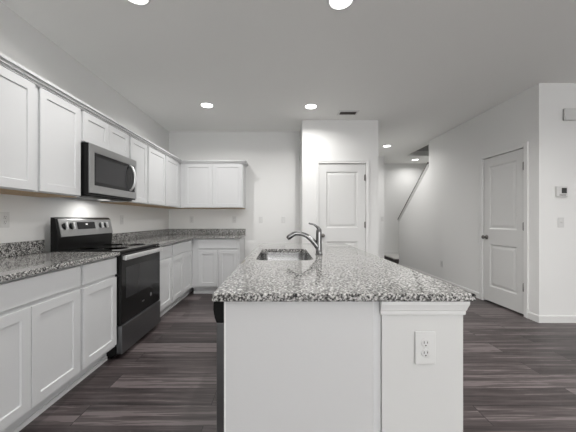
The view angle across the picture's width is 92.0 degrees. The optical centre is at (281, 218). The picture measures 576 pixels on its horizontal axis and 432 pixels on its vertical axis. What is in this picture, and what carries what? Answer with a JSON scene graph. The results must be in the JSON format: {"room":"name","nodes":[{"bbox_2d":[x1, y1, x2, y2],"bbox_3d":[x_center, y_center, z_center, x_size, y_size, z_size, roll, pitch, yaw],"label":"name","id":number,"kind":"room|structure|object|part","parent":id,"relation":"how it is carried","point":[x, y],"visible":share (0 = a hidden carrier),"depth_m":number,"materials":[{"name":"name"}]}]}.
{"room":"kitchen","nodes":[
{"label":"kitchen","id":0,"kind":"room"},
{"bbox_2d":[0,1,168,251],"bbox_3d":[-2.070,-0.185,0.240,0.100,2.755,9.480,0,0,0],"label":"wall","id":1,"kind":"structure","parent":0,"point":[20,41],"depth_m":2.59,"materials":[{"name":"white paint"}]},
{"bbox_2d":[0,212,9,227],"bbox_3d":[-2.016,0.006,2.025,0.008,0.115,0.070,0,0,0],"label":"wall outlet","id":2,"kind":"object","parent":1,"relation":"attached to","point":[4,216],"visible":1,"depth_m":2.02,"materials":[{"name":"white plastic"}]},
{"bbox_2d":[0,65,34,192],"bbox_3d":[-1.848,-0.561,1.450,0.340,0.762,0.929,0,0,0],"label":"upper cabinet","id":3,"kind":"object","parent":1,"relation":"attached to","point":[17,94],"visible":1,"depth_m":1.77,"materials":[{"name":"grey paint"}]},
{"bbox_3d":[-1.867,-0.183,1.450,0.300,0.005,0.927,0,0,0],"label":"panel","id":4,"kind":"part","parent":3,"relation":"part of","materials":[{"name":"beige wood"}]},
{"bbox_2d":[0,240,44,257],"bbox_3d":[-2.008,0.227,1.740,0.020,0.102,1.220,0,0,0],"label":"backsplash","id":5,"kind":"structure","parent":1,"relation":"attached to","point":[36,246],"depth_m":2.14,"materials":[{"name":"stone"}]},
{"bbox_2d":[0,85,80,196],"bbox_3d":[-1.848,-0.561,2.125,0.340,0.762,0.418,0,0,0],"label":"upper cabinet","id":6,"kind":"object","parent":1,"relation":"attached to","point":[57,121],"visible":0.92,"depth_m":2.08,"materials":[{"name":"grey paint"}]},
{"bbox_3d":[-1.867,-0.183,2.125,0.300,0.005,0.416,0,0,0],"label":"panel","id":7,"kind":"part","parent":6,"relation":"part of","materials":[{"name":"beige wood"}]},
{"bbox_3d":[-1.687,-0.555,2.129,0.019,0.725,0.390,0,0,0],"label":"door","id":8,"kind":"part","parent":6,"relation":"part of","materials":[{"name":"grey paint"}]},
{"bbox_2d":[81,110,128,157],"bbox_3d":[-1.848,-0.794,2.714,0.340,0.296,0.756,0,0,0],"label":"upper cabinet","id":9,"kind":"object","parent":1,"relation":"attached to","point":[94,130],"visible":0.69,"depth_m":2.62,"materials":[{"name":"grey paint"}]},
{"bbox_3d":[-1.687,-0.789,2.527,0.019,0.258,0.347,0,0,0],"label":"door","id":10,"kind":"part","parent":9,"relation":"part of","materials":[{"name":"grey paint"}]},
{"bbox_2d":[60,142,135,200],"bbox_3d":[-1.781,-0.416,2.714,0.472,0.456,0.748,0,0,0],"label":"microwave","id":11,"kind":"object","parent":9,"relation":"attached to","point":[106,175],"visible":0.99,"depth_m":2.57,"materials":[{"name":"silver metal"}]},
{"bbox_3d":[-1.618,-0.432,2.714,0.012,0.420,0.748,0,0,0],"label":"door","id":12,"kind":"part","parent":11,"relation":"part of","materials":[{"name":"silver metal"}]},
{"bbox_3d":[-1.581,-0.433,2.955,0.072,0.280,0.026,0,0,0],"label":"handle","id":13,"kind":"part","parent":11,"relation":"part of","materials":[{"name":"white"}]},
{"bbox_3d":[-1.687,-0.789,2.877,0.019,0.258,0.346,0,0,0],"label":"door","id":14,"kind":"part","parent":9,"relation":"part of","materials":[{"name":"grey paint"}]},
{"bbox_2d":[120,215,123,223],"bbox_3d":[-2.016,0.012,3.510,0.008,0.115,0.070,0,0,0],"label":"wall outlet","id":15,"kind":"object","parent":1,"relation":"attached to","point":[121,216],"visible":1,"depth_m":3.51,"materials":[{"name":"white plastic"}]},
{"bbox_2d":[100,136,146,204],"bbox_3d":[-1.848,-0.561,3.293,0.340,0.762,0.398,0,0,0],"label":"upper cabinet","id":16,"kind":"object","parent":1,"relation":"attached to","point":[137,149],"visible":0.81,"depth_m":3.30,"materials":[{"name":"grey paint"}]},
{"bbox_3d":[-1.867,-0.183,3.293,0.300,0.005,0.396,0,0,0],"label":"panel","id":17,"kind":"part","parent":16,"relation":"part of","materials":[{"name":"beige wood"}]},
{"bbox_3d":[-1.687,-0.555,3.287,0.019,0.725,0.378,0,0,0],"label":"door","id":18,"kind":"part","parent":16,"relation":"part of","materials":[{"name":"grey paint"}]},
{"bbox_2d":[112,229,169,241],"bbox_3d":[-2.008,0.227,4.045,0.020,0.102,1.866,0,0,0],"label":"backsplash","id":19,"kind":"structure","parent":1,"relation":"attached to","point":[116,237],"depth_m":3.88,"materials":[{"name":"stone"}]},
{"bbox_2d":[132,146,183,208],"bbox_3d":[-1.848,-0.561,4.235,0.340,0.762,1.482,0,0,0],"label":"upper cabinet","id":20,"kind":"object","parent":1,"relation":"attached to","point":[163,172],"visible":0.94,"depth_m":3.95,"materials":[{"name":"grey paint"}]},
{"bbox_3d":[-1.687,-0.555,3.762,0.019,0.725,0.504,0,0,0],"label":"door","id":21,"kind":"part","parent":20,"relation":"part of","materials":[{"name":"grey paint"}]},
{"bbox_3d":[-1.867,-0.183,4.235,0.300,0.005,1.480,0,0,0],"label":"panel","id":22,"kind":"part","parent":20,"relation":"part of","materials":[{"name":"beige wood"}]},
{"bbox_3d":[-1.687,-0.555,4.284,0.019,0.725,0.488,0,0,0],"label":"door","id":23,"kind":"part","parent":20,"relation":"part of","materials":[{"name":"grey paint"}]},
{"bbox_2d":[169,132,299,257],"bbox_3d":[-0.295,-0.185,5.030,3.649,2.755,0.100,0,0,0],"label":"wall","id":24,"kind":"structure","parent":0,"point":[272,158],"depth_m":4.98,"materials":[{"name":"white paint"}]},
{"bbox_2d":[170,229,245,233],"bbox_3d":[-1.321,0.227,4.968,1.352,0.102,0.020,0,0,0],"label":"backsplash","id":25,"kind":"structure","parent":24,"relation":"attached to","point":[172,231],"depth_m":4.96,"materials":[{"name":"stone"}]},
{"bbox_2d":[181,164,245,208],"bbox_3d":[-1.169,-0.561,4.808,1.048,0.762,0.340,0,0,0],"label":"upper cabinet","id":26,"kind":"object","parent":24,"relation":"attached to","point":[203,186],"visible":0.98,"depth_m":4.64,"materials":[{"name":"grey paint"}]},
{"bbox_2d":[0,52,247,166],"bbox_3d":[-1.146,-0.948,2.982,1.100,0.054,3.993,0,0,0],"label":"crown molding","id":27,"kind":"structure","parent":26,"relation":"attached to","point":[5,61],"depth_m":2.35,"materials":[{"name":"grey paint"}]},
{"bbox_3d":[-1.391,-0.555,4.647,0.463,0.725,0.019,0,0,0],"label":"door","id":28,"kind":"part","parent":26,"relation":"part of","materials":[{"name":"grey paint"}]},
{"bbox_3d":[-1.169,-0.183,4.827,1.046,0.005,0.300,0,0,0],"label":"panel","id":29,"kind":"part","parent":26,"relation":"part of","materials":[{"name":"beige wood"}]},
{"bbox_3d":[-0.902,-0.555,4.647,0.476,0.725,0.019,0,0,0],"label":"door","id":30,"kind":"part","parent":26,"relation":"part of","materials":[{"name":"grey paint"}]},
{"bbox_2d":[0,0,575,163],"bbox_3d":[2.190,-1.623,1.650,8.620,0.120,12.500,0,0,0],"label":"ceiling","id":31,"kind":"structure","parent":0,"point":[421,69],"depth_m":2.68,"materials":[{"name":"white paint"}]},
{"bbox_2d":[127,0,150,5],"bbox_3d":[-1.020,-1.557,1.940,0.196,0.010,0.196,0,0,0],"label":"recessed light","id":32,"kind":"object","parent":31,"relation":"in","point":[135,2],"visible":1,"depth_m":2.00,"materials":[{"name":"white paint"}]},
{"bbox_2d":[200,102,213,107],"bbox_3d":[-1.026,-1.557,3.820,0.196,0.010,0.196,0,0,0],"label":"recessed light","id":33,"kind":"object","parent":31,"relation":"in","point":[203,104],"visible":1,"depth_m":3.81,"materials":[{"name":"white paint"}]},
{"bbox_2d":[304,103,317,108],"bbox_3d":[0.405,-1.557,3.860,0.196,0.010,0.196,0,0,0],"label":"recessed light","id":34,"kind":"object","parent":31,"relation":"in","point":[310,105],"visible":1,"depth_m":3.84,"materials":[{"name":"white paint"}]},
{"bbox_2d":[327,0,353,10],"bbox_3d":[0.423,-1.557,1.985,0.196,0.010,0.196,0,0,0],"label":"recessed light","id":35,"kind":"object","parent":31,"relation":"in","point":[337,5],"visible":1,"depth_m":2.01,"materials":[{"name":"white paint"}]},
{"bbox_2d":[337,110,359,114],"bbox_3d":[0.973,-1.556,4.088,0.294,0.014,0.195,0,0,0],"label":"ceiling vent","id":36,"kind":"object","parent":31,"relation":"in","point":[341,112],"visible":1,"depth_m":4.06,"materials":[{"name":"white metal"}]},
{"bbox_2d":[19,290,575,431],"bbox_3d":[2.190,1.242,1.650,8.620,0.100,12.500,0,0,0],"label":"floor","id":37,"kind":"structure","parent":0,"point":[519,372],"depth_m":2.05,"materials":[{"name":"brown wood"}]},
{"bbox_2d":[0,265,79,431],"bbox_3d":[-1.704,0.750,1.544,0.628,0.883,0.779,0,0,0],"label":"base cabinet","id":38,"kind":"object","parent":37,"relation":"on","point":[40,313],"visible":0.99,"depth_m":1.59,"materials":[{"name":"grey paint"}]},
{"bbox_3d":[-1.399,0.771,1.358,0.019,0.569,0.372,0,0,0],"label":"door","id":39,"kind":"part","parent":38,"relation":"part of","materials":[{"name":"grey paint"}]},
{"bbox_3d":[-1.399,0.394,1.546,0.019,0.140,0.747,0,0,0],"label":"drawer","id":40,"kind":"part","parent":38,"relation":"part of","materials":[{"name":"grey paint"}]},
{"bbox_3d":[-1.399,0.771,1.734,0.019,0.569,0.371,0,0,0],"label":"door","id":41,"kind":"part","parent":38,"relation":"part of","materials":[{"name":"grey paint"}]},
{"bbox_2d":[0,240,119,281],"bbox_3d":[-1.691,0.242,1.740,0.654,0.132,1.220,0,0,0],"label":"countertop","id":42,"kind":"structure","parent":38,"relation":"on","point":[25,258],"depth_m":1.95,"materials":[{"name":"stone"}]},
{"bbox_2d":[69,257,116,389],"bbox_3d":[-1.704,0.750,2.143,0.628,0.883,0.414,0,0,0],"label":"base cabinet","id":43,"kind":"object","parent":37,"relation":"on","point":[98,281],"visible":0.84,"depth_m":2.11,"materials":[{"name":"grey paint"}]},
{"bbox_3d":[-1.399,0.394,2.148,0.019,0.140,0.392,0,0,0],"label":"drawer","id":44,"kind":"part","parent":43,"relation":"part of","materials":[{"name":"grey paint"}]},
{"bbox_3d":[-1.399,0.771,2.148,0.019,0.569,0.392,0,0,0],"label":"door","id":45,"kind":"part","parent":43,"relation":"part of","materials":[{"name":"grey paint"}]},
{"bbox_2d":[50,217,162,358],"bbox_3d":[-1.639,0.589,2.731,0.642,1.206,0.756,0,0,0],"label":"stove","id":46,"kind":"object","parent":37,"relation":"on","point":[138,264],"visible":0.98,"depth_m":2.60,"materials":[{"name":"black metal"}]},
{"bbox_3d":[-1.917,0.070,2.744,0.066,0.169,0.726,0,0,0],"label":"control panel","id":47,"kind":"part","parent":46,"relation":"part of","materials":[{"name":"silver metal"}]},
{"bbox_2d":[54,243,158,252],"bbox_3d":[-1.651,0.280,2.731,0.558,0.018,0.756,0,0,0],"label":"cooktop","id":48,"kind":"object","parent":46,"relation":"in","point":[93,247],"depth_m":2.64,"materials":[{"name":"grey glass"}]},
{"bbox_3d":[-1.379,1.029,2.731,0.050,0.242,0.748,0,0,0],"label":"storage drawer","id":49,"kind":"part","parent":46,"relation":"part of","materials":[{"name":"grey metal"}]},
{"bbox_3d":[-1.381,0.600,2.731,0.046,0.600,0.748,0,0,0],"label":"oven door","id":50,"kind":"part","parent":46,"relation":"part of","materials":[{"name":"black glass"}]},
{"bbox_3d":[-1.338,0.333,2.731,0.040,0.042,0.732,0,0,0],"label":"handle","id":51,"kind":"part","parent":46,"relation":"part of","materials":[{"name":"white metal"}]},
{"bbox_2d":[160,244,171,316],"bbox_3d":[-1.704,0.750,3.324,0.628,0.883,0.424,0,0,0],"label":"base cabinet","id":52,"kind":"object","parent":37,"relation":"on","point":[165,255],"visible":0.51,"depth_m":3.36,"materials":[{"name":"grey paint"}]},
{"bbox_3d":[-1.399,0.394,3.325,0.019,0.140,0.394,0,0,0],"label":"drawer","id":53,"kind":"part","parent":52,"relation":"part of","materials":[{"name":"grey paint"}]},
{"bbox_2d":[165,239,193,311],"bbox_3d":[-1.704,0.750,4.257,0.628,0.883,1.438,0,0,0],"label":"base cabinet","id":54,"kind":"object","parent":37,"relation":"on","point":[181,256],"visible":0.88,"depth_m":3.86,"materials":[{"name":"grey paint"}]},
{"bbox_3d":[-1.399,0.771,3.737,0.019,0.569,0.370,0,0,0],"label":"door","id":55,"kind":"part","parent":54,"relation":"part of","materials":[{"name":"grey paint"}]},
{"bbox_2d":[112,229,245,245],"bbox_3d":[-1.331,0.242,4.045,1.373,0.132,1.866,0,0,0],"label":"countertop","id":56,"kind":"structure","parent":54,"relation":"on","point":[163,237],"depth_m":4.32,"materials":[{"name":"stone"}]},
{"bbox_3d":[-1.399,0.394,3.926,0.019,0.140,0.748,0,0,0],"label":"drawer","id":57,"kind":"part","parent":54,"relation":"part of","materials":[{"name":"grey paint"}]},
{"bbox_3d":[-1.399,0.771,4.115,0.019,0.569,0.370,0,0,0],"label":"door","id":58,"kind":"part","parent":54,"relation":"part of","materials":[{"name":"grey paint"}]},
{"bbox_2d":[192,237,244,293],"bbox_3d":[-1.033,0.750,4.664,0.744,0.883,0.628,0,0,0],"label":"base cabinet","id":59,"kind":"object","parent":37,"relation":"on","point":[214,261],"visible":0.78,"depth_m":4.36,"materials":[{"name":"grey paint"}]},
{"bbox_3d":[-1.156,0.771,4.359,0.300,0.569,0.019,0,0,0],"label":"door","id":60,"kind":"part","parent":59,"relation":"part of","materials":[{"name":"grey paint"}]},
{"bbox_3d":[-0.998,0.394,4.359,0.616,0.140,0.019,0,0,0],"label":"drawer","id":61,"kind":"part","parent":59,"relation":"part of","materials":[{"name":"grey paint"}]},
{"bbox_3d":[-0.837,0.771,4.359,0.294,0.569,0.019,0,0,0],"label":"door","id":62,"kind":"part","parent":59,"relation":"part of","materials":[{"name":"grey paint"}]},
{"bbox_2d":[213,302,223,431],"bbox_3d":[0.031,0.751,1.389,0.598,0.882,0.602,0,0,0],"label":"dishwasher","id":63,"kind":"object","parent":37,"relation":"on","point":[218,307],"visible":0.18,"depth_m":1.09,"materials":[{"name":"black metal"}]},
{"bbox_3d":[-0.245,0.358,1.389,0.046,0.098,0.602,0,0,0],"label":"control panel","id":64,"kind":"part","parent":63,"relation":"part of","materials":[{"name":"black plastic"}]},
{"bbox_3d":[-0.239,0.743,1.389,0.033,0.669,0.598,0,0,0],"label":"door","id":65,"kind":"part","parent":63,"relation":"part of","materials":[{"name":"grey metal"}]},
{"bbox_2d":[224,302,380,431],"bbox_3d":[0.071,0.750,2.081,0.624,0.884,2.038,0,0,0],"label":"panel","id":66,"kind":"object","parent":37,"relation":"on","point":[289,366],"visible":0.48,"depth_m":1.06,"materials":[{"name":"grey paint"}]},
{"bbox_2d":[212,243,475,301],"bbox_3d":[0.231,0.293,2.101,0.979,0.030,2.138,0,0,0],"label":"countertop","id":67,"kind":"structure","parent":66,"relation":"on","point":[344,272],"depth_m":1.24,"materials":[{"name":"stone"}]},
{"bbox_2d":[258,252,310,259],"bbox_3d":[0.021,0.410,2.220,0.438,0.203,0.750,0,0,0],"label":"sink","id":68,"kind":"object","parent":67,"relation":"in","point":[266,255],"visible":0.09,"depth_m":2.58,"materials":[{"name":"silver metal"}]},
{"bbox_2d":[286,223,322,254],"bbox_3d":[0.177,0.153,2.178,0.285,0.250,0.058,0,0,0],"label":"faucet","id":69,"kind":"object","parent":67,"relation":"on","point":[317,243],"visible":1,"depth_m":2.16,"materials":[{"name":"silver metal"}]},
{"bbox_3d":[0.170,0.166,2.178,0.259,0.140,0.042,0,0,0],"label":"spout","id":70,"kind":"part","parent":69,"relation":"part of","materials":[{"name":"silver metal"}]},
{"bbox_2d":[384,254,398,263],"bbox_3d":[3.465,0.237,6.223,1.260,1.910,3.249,0,0,0],"label":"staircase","id":71,"kind":"structure","parent":37,"relation":"on","point":[394,258],"depth_m":7.34,"materials":[{"name":"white wood"}]},
{"bbox_2d":[300,120,377,255],"bbox_3d":[0.927,-0.185,4.691,1.204,2.755,0.578,0,0,0],"label":"wall","id":72,"kind":"structure","parent":0,"point":[319,139],"depth_m":4.40,"materials":[{"name":"white paint"}]},
{"bbox_2d":[316,160,368,252],"bbox_3d":[0.958,0.135,4.391,0.835,2.114,0.021,0,0,0],"label":"trim","id":73,"kind":"structure","parent":72,"relation":"attached to","point":[317,161],"depth_m":4.39,"materials":[{"name":"white paint"}]},
{"bbox_2d":[319,164,365,250],"bbox_3d":[0.958,0.149,4.388,0.739,2.042,0.103,0,0,0],"label":"door","id":74,"kind":"structure","parent":72,"relation":"in","point":[341,186],"depth_m":4.41,"materials":[{"name":"white paint"}]},
{"bbox_2d":[378,156,383,257],"bbox_3d":[1.994,-0.185,5.776,1.131,2.755,2.548,0,0,0],"label":"wall","id":75,"kind":"structure","parent":0,"point":[380,158],"depth_m":6.95,"materials":[{"name":"white paint"}]},
{"bbox_2d":[384,164,425,250],"bbox_3d":[3.330,-0.185,5.625,1.740,2.755,4.650,0,0,0],"label":"wall","id":76,"kind":"structure","parent":0,"point":[400,180],"depth_m":7.85,"materials":[{"name":"white paint"}]},
{"bbox_2d":[384,251,398,253],"bbox_3d":[3.480,0.949,7.843,1.240,0.085,0.013,0,0,0],"label":"baseboard","id":77,"kind":"structure","parent":76,"relation":"attached to","point":[385,252],"depth_m":7.84,"materials":[{"name":"white paint"}]},
{"bbox_2d":[380,302,469,431],"bbox_3d":[0.543,0.750,2.074,0.334,0.884,2.052,0,0,0],"label":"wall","id":78,"kind":"structure","parent":0,"point":[414,397],"depth_m":1.06,"materials":[{"name":"grey paint"}]},
{"bbox_3d":[0.543,0.337,2.074,0.334,0.057,2.052,0,0,0],"label":"cap trim","id":79,"kind":"part","parent":78,"relation":"part of","materials":[{"name":"white paint"}]},
{"bbox_2d":[415,331,435,363],"bbox_3d":[0.547,0.491,1.060,0.078,0.124,0.008,0,0,0],"label":"wall outlet","id":80,"kind":"object","parent":78,"relation":"attached to","point":[425,341],"visible":1,"depth_m":1.06,"materials":[{"name":"white plastic"}]},
{"bbox_2d":[421,349,429,357],"bbox_3d":[0.547,0.510,1.058,0.033,0.033,0.002,0,0,0],"label":"socket","id":81,"kind":"object","parent":80,"relation":"attached to","point":[425,353],"depth_m":1.06,"materials":[{"name":"grey plastic"}]},
{"bbox_2d":[421,339,429,347],"bbox_3d":[0.547,0.472,1.058,0.033,0.033,0.002,0,0,0],"label":"socket","id":82,"kind":"object","parent":80,"relation":"attached to","point":[425,343],"depth_m":1.06,"materials":[{"name":"grey plastic"}]},
{"bbox_2d":[399,83,548,314],"bbox_3d":[3.580,-1.458,5.110,1.240,5.300,3.820,0,0,0],"label":"wall","id":83,"kind":"structure","parent":0,"point":[440,221],"depth_m":4.36,"materials":[{"name":"white paint"}]},
{"bbox_2d":[398,164,428,220],"bbox_3d":[3.020,-0.520,6.324,0.164,1.174,1.443,0,0,0],"label":"trim","id":84,"kind":"structure","parent":83,"relation":"attached to","point":[427,166],"depth_m":6.18,"materials":[{"name":"white paint"}]},
{"bbox_2d":[398,162,428,218],"bbox_3d":[2.963,-0.558,6.328,0.054,1.178,1.444,0,0,0],"label":"handrail","id":85,"kind":"object","parent":83,"relation":"attached to","point":[427,162],"visible":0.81,"depth_m":6.15,"materials":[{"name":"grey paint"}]},
{"bbox_2d":[398,263,575,322],"bbox_3d":[4.673,1.149,5.104,3.453,0.085,3.833,0,0,0],"label":"baseboard","id":86,"kind":"structure","parent":83,"relation":"attached to","point":[532,316],"depth_m":3.19,"materials":[{"name":"white paint"}]},
{"bbox_2d":[481,148,523,313],"bbox_3d":[2.946,0.151,3.736,0.103,2.038,0.692,0,0,0],"label":"door","id":87,"kind":"structure","parent":83,"relation":"in","point":[503,237],"depth_m":3.69,"materials":[{"name":"white paint"}]},
{"bbox_2d":[479,141,528,317],"bbox_3d":[2.950,0.131,3.736,0.021,2.122,0.812,0,0,0],"label":"trim","id":88,"kind":"structure","parent":83,"relation":"attached to","point":[525,145],"depth_m":3.37,"materials":[{"name":"white paint"}]},
{"bbox_2d":[549,83,575,314],"bbox_3d":[4.740,-0.185,3.250,3.320,2.755,0.100,0,0,0],"label":"wall","id":89,"kind":"structure","parent":0,"point":[562,134],"depth_m":3.20,"materials":[{"name":"white paint"}]},
{"bbox_2d":[558,218,563,227],"bbox_3d":[3.208,0.042,3.191,0.070,0.115,0.017,0,0,0],"label":"wall switch","id":90,"kind":"object","parent":89,"relation":"attached to","point":[560,220],"visible":1,"depth_m":3.19,"materials":[{"name":"white plastic"}]},
{"bbox_2d":[555,186,567,196],"bbox_3d":[3.205,-0.313,3.187,0.126,0.120,0.025,0,0,0],"label":"thermostat","id":91,"kind":"object","parent":89,"relation":"attached to","point":[560,191],"visible":1,"depth_m":3.18,"materials":[{"name":"white plastic"}]},
{"bbox_2d":[563,108,575,120],"bbox_3d":[3.345,-1.196,3.183,0.232,0.139,0.034,0,0,0],"label":"door chime","id":92,"kind":"object","parent":89,"relation":"attached to","point":[569,114],"visible":1,"depth_m":3.17,"materials":[{"name":"white plastic"}]}
]}

